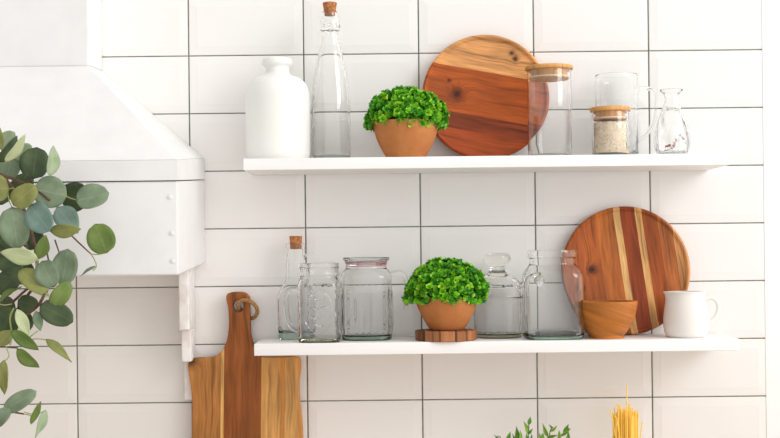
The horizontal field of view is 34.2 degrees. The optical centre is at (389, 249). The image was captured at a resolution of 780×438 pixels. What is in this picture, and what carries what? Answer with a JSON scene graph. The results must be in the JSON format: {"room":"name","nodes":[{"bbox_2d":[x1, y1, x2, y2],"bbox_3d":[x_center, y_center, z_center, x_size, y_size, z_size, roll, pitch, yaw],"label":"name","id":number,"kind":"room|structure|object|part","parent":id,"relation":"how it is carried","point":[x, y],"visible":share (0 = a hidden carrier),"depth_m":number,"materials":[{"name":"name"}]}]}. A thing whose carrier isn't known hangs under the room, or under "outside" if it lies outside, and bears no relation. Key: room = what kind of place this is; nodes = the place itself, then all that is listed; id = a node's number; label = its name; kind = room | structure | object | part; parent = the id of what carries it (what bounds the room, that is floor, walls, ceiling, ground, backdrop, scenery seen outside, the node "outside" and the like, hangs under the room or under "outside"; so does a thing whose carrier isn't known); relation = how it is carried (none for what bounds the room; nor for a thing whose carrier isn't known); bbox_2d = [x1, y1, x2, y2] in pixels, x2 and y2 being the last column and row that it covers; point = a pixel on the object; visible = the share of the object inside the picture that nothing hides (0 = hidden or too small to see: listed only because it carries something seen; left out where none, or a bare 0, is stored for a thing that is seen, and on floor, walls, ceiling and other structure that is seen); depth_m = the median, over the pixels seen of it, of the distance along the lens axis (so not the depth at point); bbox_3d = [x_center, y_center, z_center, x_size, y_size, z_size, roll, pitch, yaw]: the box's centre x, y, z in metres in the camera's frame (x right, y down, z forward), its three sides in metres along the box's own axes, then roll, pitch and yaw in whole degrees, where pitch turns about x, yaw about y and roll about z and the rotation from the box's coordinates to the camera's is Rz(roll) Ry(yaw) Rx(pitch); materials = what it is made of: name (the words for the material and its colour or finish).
{"room":"kitchen","nodes":[
{"label":"kitchen","id":0,"kind":"room"},
{"bbox_2d":[0,128,115,437],"bbox_3d":[-0.500,0.044,1.790,0.246,0.432,0.108,-1,0,23],"label":"plant","id":1,"kind":"object","parent":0,"point":[20,227],"visible":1,"depth_m":1.76,"materials":[{"name":"green plant"}]},
{"bbox_2d":[0,0,779,437],"bbox_3d":[-0.097,-0.144,2.225,2.493,1.411,0.051,-1,0,0],"label":"wall","id":2,"kind":"structure","parent":0,"point":[191,64],"depth_m":2.20,"materials":[{"name":"white tile"}]},
{"bbox_2d":[0,0,204,275],"bbox_3d":[-0.789,-0.349,2.059,0.931,0.784,0.281,-1,0,0],"label":"range hood","id":3,"kind":"object","parent":2,"relation":"attached to","point":[54,89],"visible":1,"depth_m":1.99,"materials":[{"name":"white paint"}]},
{"bbox_2d":[178,268,194,399],"bbox_3d":[-0.346,0.141,2.165,0.018,0.234,0.066,-1,0,0],"label":"wooden corbel","id":4,"kind":"object","parent":2,"relation":"attached to","point":[186,279],"visible":0.74,"depth_m":2.15,"materials":[{"name":"white paint"}]},
{"bbox_2d":[243,153,729,174],"bbox_3d":[0.157,-0.143,2.129,0.790,0.019,0.138,-1,0,0],"label":"wall shelf","id":5,"kind":"object","parent":2,"relation":"attached to","point":[705,161],"visible":1,"depth_m":2.06,"materials":[{"name":"white paint"}]},
{"bbox_2d":[245,56,310,158],"bbox_3d":[-0.188,-0.235,2.130,0.109,0.173,0.109,-1,0,3],"label":"ceramic bottle","id":6,"kind":"object","parent":5,"relation":"on","point":[277,102],"visible":0.97,"depth_m":2.08,"materials":[{"name":"white ceramic"}]},
{"bbox_2d":[311,1,350,157],"bbox_3d":[-0.100,-0.283,2.140,0.066,0.267,0.066,-1,0,0],"label":"glass bottle","id":7,"kind":"object","parent":5,"relation":"on","point":[330,109],"visible":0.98,"depth_m":2.12,"materials":[{"name":"clear glass"}]},
{"bbox_2d":[362,85,449,156],"bbox_3d":[0.026,-0.213,2.102,0.145,0.123,0.116,-1,0,9],"label":"potted topiary","id":8,"kind":"object","parent":5,"relation":"on","point":[405,121],"visible":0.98,"depth_m":2.07,"materials":[{"name":"plant"}]},
{"bbox_2d":[373,119,436,156],"bbox_3d":[0.026,-0.182,2.104,0.109,0.061,0.109,-1,0,0],"label":"pot","id":9,"kind":"object","parent":8,"relation":"attached to","point":[395,137],"depth_m":2.07,"materials":[{"name":"ceramic"}]},
{"bbox_2d":[422,35,538,155],"bbox_3d":[0.164,-0.262,2.177,0.218,0.217,0.039,-1,0,2],"label":"serving board","id":10,"kind":"object","parent":5,"relation":"on","point":[481,80],"visible":0.72,"depth_m":2.17,"materials":[{"name":"brown wood"}]},
{"bbox_2d":[525,63,572,154],"bbox_3d":[0.264,-0.229,2.100,0.079,0.150,0.079,-1,0,0],"label":"glass canister","id":11,"kind":"object","parent":5,"relation":"on","point":[549,104],"visible":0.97,"depth_m":2.07,"materials":[{"name":"clear glass"}]},
{"bbox_3d":[0.263,-0.300,2.100,0.079,0.007,0.079,-1,0,0],"label":"lid","id":12,"kind":"part","parent":11,"relation":"part of","materials":[{"name":"brown wood"}]},
{"bbox_2d":[590,105,630,154],"bbox_3d":[0.364,-0.195,2.095,0.067,0.080,0.067,-1,0,0],"label":"jar","id":13,"kind":"object","parent":5,"relation":"on","point":[610,123],"visible":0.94,"depth_m":2.07,"materials":[{"name":"clear glass"}]},
{"bbox_3d":[0.363,-0.232,2.095,0.067,0.008,0.067,-1,0,0],"label":"lid","id":14,"kind":"part","parent":13,"relation":"part of","materials":[{"name":"brown wood"}]},
{"bbox_2d":[595,72,656,153],"bbox_3d":[0.395,-0.226,2.149,0.095,0.142,0.072,-1,0,30],"label":"glass pitcher","id":15,"kind":"object","parent":5,"relation":"on","point":[613,88],"visible":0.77,"depth_m":2.13,"materials":[{"name":"clear glass"}]},
{"bbox_3d":[0.436,-0.231,2.155,0.034,0.094,0.007,-1,0,0],"label":"handle","id":16,"kind":"part","parent":15,"relation":"part of","materials":[{"name":"clear glass"}]},
{"bbox_2d":[653,88,689,153],"bbox_3d":[0.471,-0.212,2.125,0.061,0.112,0.057,-1,0,0],"label":"bud vase","id":17,"kind":"object","parent":5,"relation":"on","point":[671,132],"visible":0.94,"depth_m":2.11,"materials":[{"name":"clear glass"}]},
{"bbox_2d":[254,333,738,355],"bbox_3d":[0.173,0.158,2.129,0.788,0.020,0.138,-1,0,0],"label":"wall shelf","id":18,"kind":"object","parent":2,"relation":"attached to","point":[711,341],"visible":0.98,"depth_m":2.06,"materials":[{"name":"white paint"}]},
{"bbox_2d":[277,236,318,339],"bbox_3d":[-0.157,0.065,2.166,0.072,0.177,0.046,-1,0,0],"label":"bottle","id":19,"kind":"object","parent":18,"relation":"on","point":[296,255],"visible":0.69,"depth_m":2.15,"materials":[{"name":"clear glass"}]},
{"bbox_3d":[-0.137,0.037,2.166,0.032,0.065,0.004,-1,0,0],"label":"handle","id":20,"kind":"part","parent":19,"relation":"part of","materials":[{"name":"clear glass"}]},
{"bbox_2d":[283,263,340,342],"bbox_3d":[-0.129,0.087,2.100,0.096,0.130,0.072,-1,0,0],"label":"mug","id":21,"kind":"object","parent":18,"relation":"on","point":[318,290],"visible":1,"depth_m":2.07,"materials":[{"name":"clear glass"}]},
{"bbox_3d":[-0.163,0.099,2.100,0.027,0.078,0.006,-1,0,0],"label":"handle","id":22,"kind":"part","parent":21,"relation":"part of","materials":[{"name":"clear glass"}]},
{"bbox_2d":[341,257,408,340],"bbox_3d":[-0.026,0.081,2.138,0.116,0.138,0.089,-1,0,0],"label":"pitcher","id":23,"kind":"object","parent":18,"relation":"on","point":[366,282],"visible":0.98,"depth_m":2.10,"materials":[{"name":"clear glass"}]},
{"bbox_3d":[-0.040,0.020,2.138,0.080,0.015,0.080,-1,0,0],"label":"lid","id":24,"kind":"part","parent":23,"relation":"part of","materials":[{"name":"clear glass"}]},
{"bbox_3d":[0.017,0.068,2.144,0.031,0.068,0.008,-1,0,0],"label":"handle","id":25,"kind":"part","parent":23,"relation":"part of","materials":[{"name":"clear glass"}]},
{"bbox_2d":[415,328,476,341],"bbox_3d":[0.093,0.141,2.102,0.102,0.016,0.100,-1,0,0],"label":"wood slice","id":26,"kind":"object","parent":18,"relation":"on","point":[425,335],"visible":0.95,"depth_m":2.06,"materials":[{"name":"brown wood"}]},
{"bbox_2d":[401,256,489,330],"bbox_3d":[0.092,0.071,2.100,0.149,0.122,0.118,-1,0,0],"label":"potted topiary","id":27,"kind":"object","parent":26,"relation":"on","point":[450,285],"visible":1,"depth_m":2.07,"materials":[{"name":"plant"}]},
{"bbox_2d":[417,297,475,330],"bbox_3d":[0.094,0.106,2.102,0.105,0.053,0.105,-1,0,0],"label":"pot","id":28,"kind":"object","parent":27,"relation":"attached to","point":[439,313],"depth_m":2.06,"materials":[{"name":"ceramic"}]},
{"bbox_2d":[474,252,521,338],"bbox_3d":[0.182,0.076,2.154,0.083,0.144,0.083,-1,0,-29],"label":"jar","id":29,"kind":"object","parent":18,"relation":"on","point":[500,316],"visible":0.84,"depth_m":2.12,"materials":[{"name":"clear glass"}]},
{"bbox_3d":[0.182,0.035,2.154,0.082,0.061,0.082,-1,0,0],"label":"lid","id":30,"kind":"part","parent":29,"relation":"part of","materials":[{"name":"clear glass"}]},
{"bbox_2d":[522,250,583,339],"bbox_3d":[0.269,0.073,2.108,0.102,0.147,0.090,-1,0,0],"label":"glass jar","id":31,"kind":"object","parent":18,"relation":"on","point":[552,281],"visible":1,"depth_m":2.07,"materials":[{"name":"clear glass"}]},
{"bbox_3d":[0.232,0.071,2.072,0.032,0.071,0.011,-1,0,-27],"label":"handle","id":32,"kind":"part","parent":31,"relation":"part of","materials":[{"name":"clear glass"}]},
{"bbox_2d":[583,300,637,338],"bbox_3d":[0.359,0.115,2.105,0.103,0.062,0.103,-1,0,0],"label":"wooden bowl","id":33,"kind":"object","parent":18,"relation":"on","point":[603,319],"visible":0.84,"depth_m":2.07,"materials":[{"name":"brown wood"}]},
{"bbox_2d":[564,206,689,334],"bbox_3d":[0.404,0.035,2.177,0.221,0.220,0.040,-1,0,2],"label":"serving board","id":34,"kind":"object","parent":18,"relation":"on","point":[624,252],"visible":0.66,"depth_m":2.17,"materials":[{"name":"brown wood"}]},
{"bbox_2d":[663,291,720,337],"bbox_3d":[0.495,0.107,2.107,0.084,0.076,0.074,-1,0,37],"label":"mug","id":35,"kind":"object","parent":18,"relation":"on","point":[685,315],"visible":1,"depth_m":2.08,"materials":[{"name":"white ceramic"}]},
{"bbox_3d":[0.534,0.102,2.110,0.032,0.051,0.007,-1,0,0],"label":"handle","id":36,"kind":"part","parent":35,"relation":"part of","materials":[{"name":"white ceramic"}]},
{"bbox_3d":[-0.068,0.551,1.889,2.451,0.040,0.619,-1,0,0],"label":"countertop","id":37,"kind":"structure","parent":2,"relation":"attached to","visible":0},
{"bbox_2d":[188,292,302,437],"bbox_3d":[-0.245,0.302,2.179,0.199,0.462,0.037,-1,0,0],"label":"cutting board","id":38,"kind":"object","parent":37,"relation":"on","point":[237,393],"visible":1,"depth_m":2.17,"materials":[{"name":"brown wood"}]},
{"bbox_2d":[494,417,570,437],"bbox_3d":[0.242,0.403,2.098,0.102,0.251,0.093,-1,0,42],"label":"bamboo plant","id":39,"kind":"object","parent":37,"relation":"on","point":[566,430],"visible":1,"depth_m":2.10,"materials":[{"name":"green plant"}]},
{"bbox_3d":[0.390,0.460,2.100,0.068,0.131,0.068,-1,0,0],"label":"glass","id":40,"kind":"object","parent":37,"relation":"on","visible":0},
{"bbox_2d":[610,409,615,437],"bbox_3d":[0.388,0.391,2.089,0.049,0.259,0.002,-1,0,-2],"label":"strand","id":41,"kind":"object","parent":40,"relation":"in","point":[610,409],"visible":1,"depth_m":2.09,"materials":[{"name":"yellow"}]},
{"bbox_2d":[622,408,623,437],"bbox_3d":[0.385,0.390,2.090,0.002,0.259,0.003,-1,0,-21],"label":"strand","id":42,"kind":"object","parent":40,"relation":"in","point":[622,408],"visible":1,"depth_m":2.09,"materials":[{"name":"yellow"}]},
{"bbox_2d":[625,408,625,437],"bbox_3d":[0.388,0.390,2.089,0.002,0.260,0.003,-1,0,-21],"label":"strand","id":43,"kind":"object","parent":40,"relation":"in","point":[625,408],"visible":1,"depth_m":2.09,"materials":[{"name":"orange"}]},
{"bbox_2d":[626,415,627,437],"bbox_3d":[0.391,0.395,2.084,0.002,0.249,0.004,-1,1,42],"label":"strand","id":44,"kind":"object","parent":40,"relation":"in","point":[626,415],"visible":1,"depth_m":2.08,"materials":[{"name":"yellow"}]},
{"bbox_2d":[626,384,627,409],"bbox_3d":[0.388,0.371,2.096,0.007,0.298,0.002,0,0,0],"label":"strand","id":45,"kind":"object","parent":40,"relation":"in","point":[626,384],"visible":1,"depth_m":2.10,"materials":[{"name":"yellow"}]},
{"bbox_2d":[630,408,631,437],"bbox_3d":[0.397,0.389,2.084,0.002,0.261,0.004,-1,0,20],"label":"strand","id":46,"kind":"object","parent":40,"relation":"in","point":[630,408],"visible":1,"depth_m":2.08,"materials":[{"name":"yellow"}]},
{"bbox_2d":[632,408,633,437],"bbox_3d":[0.401,0.390,2.086,0.002,0.260,0.004,-1,0,28],"label":"strand","id":47,"kind":"object","parent":40,"relation":"in","point":[632,408],"visible":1,"depth_m":2.08,"materials":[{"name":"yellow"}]}
]}

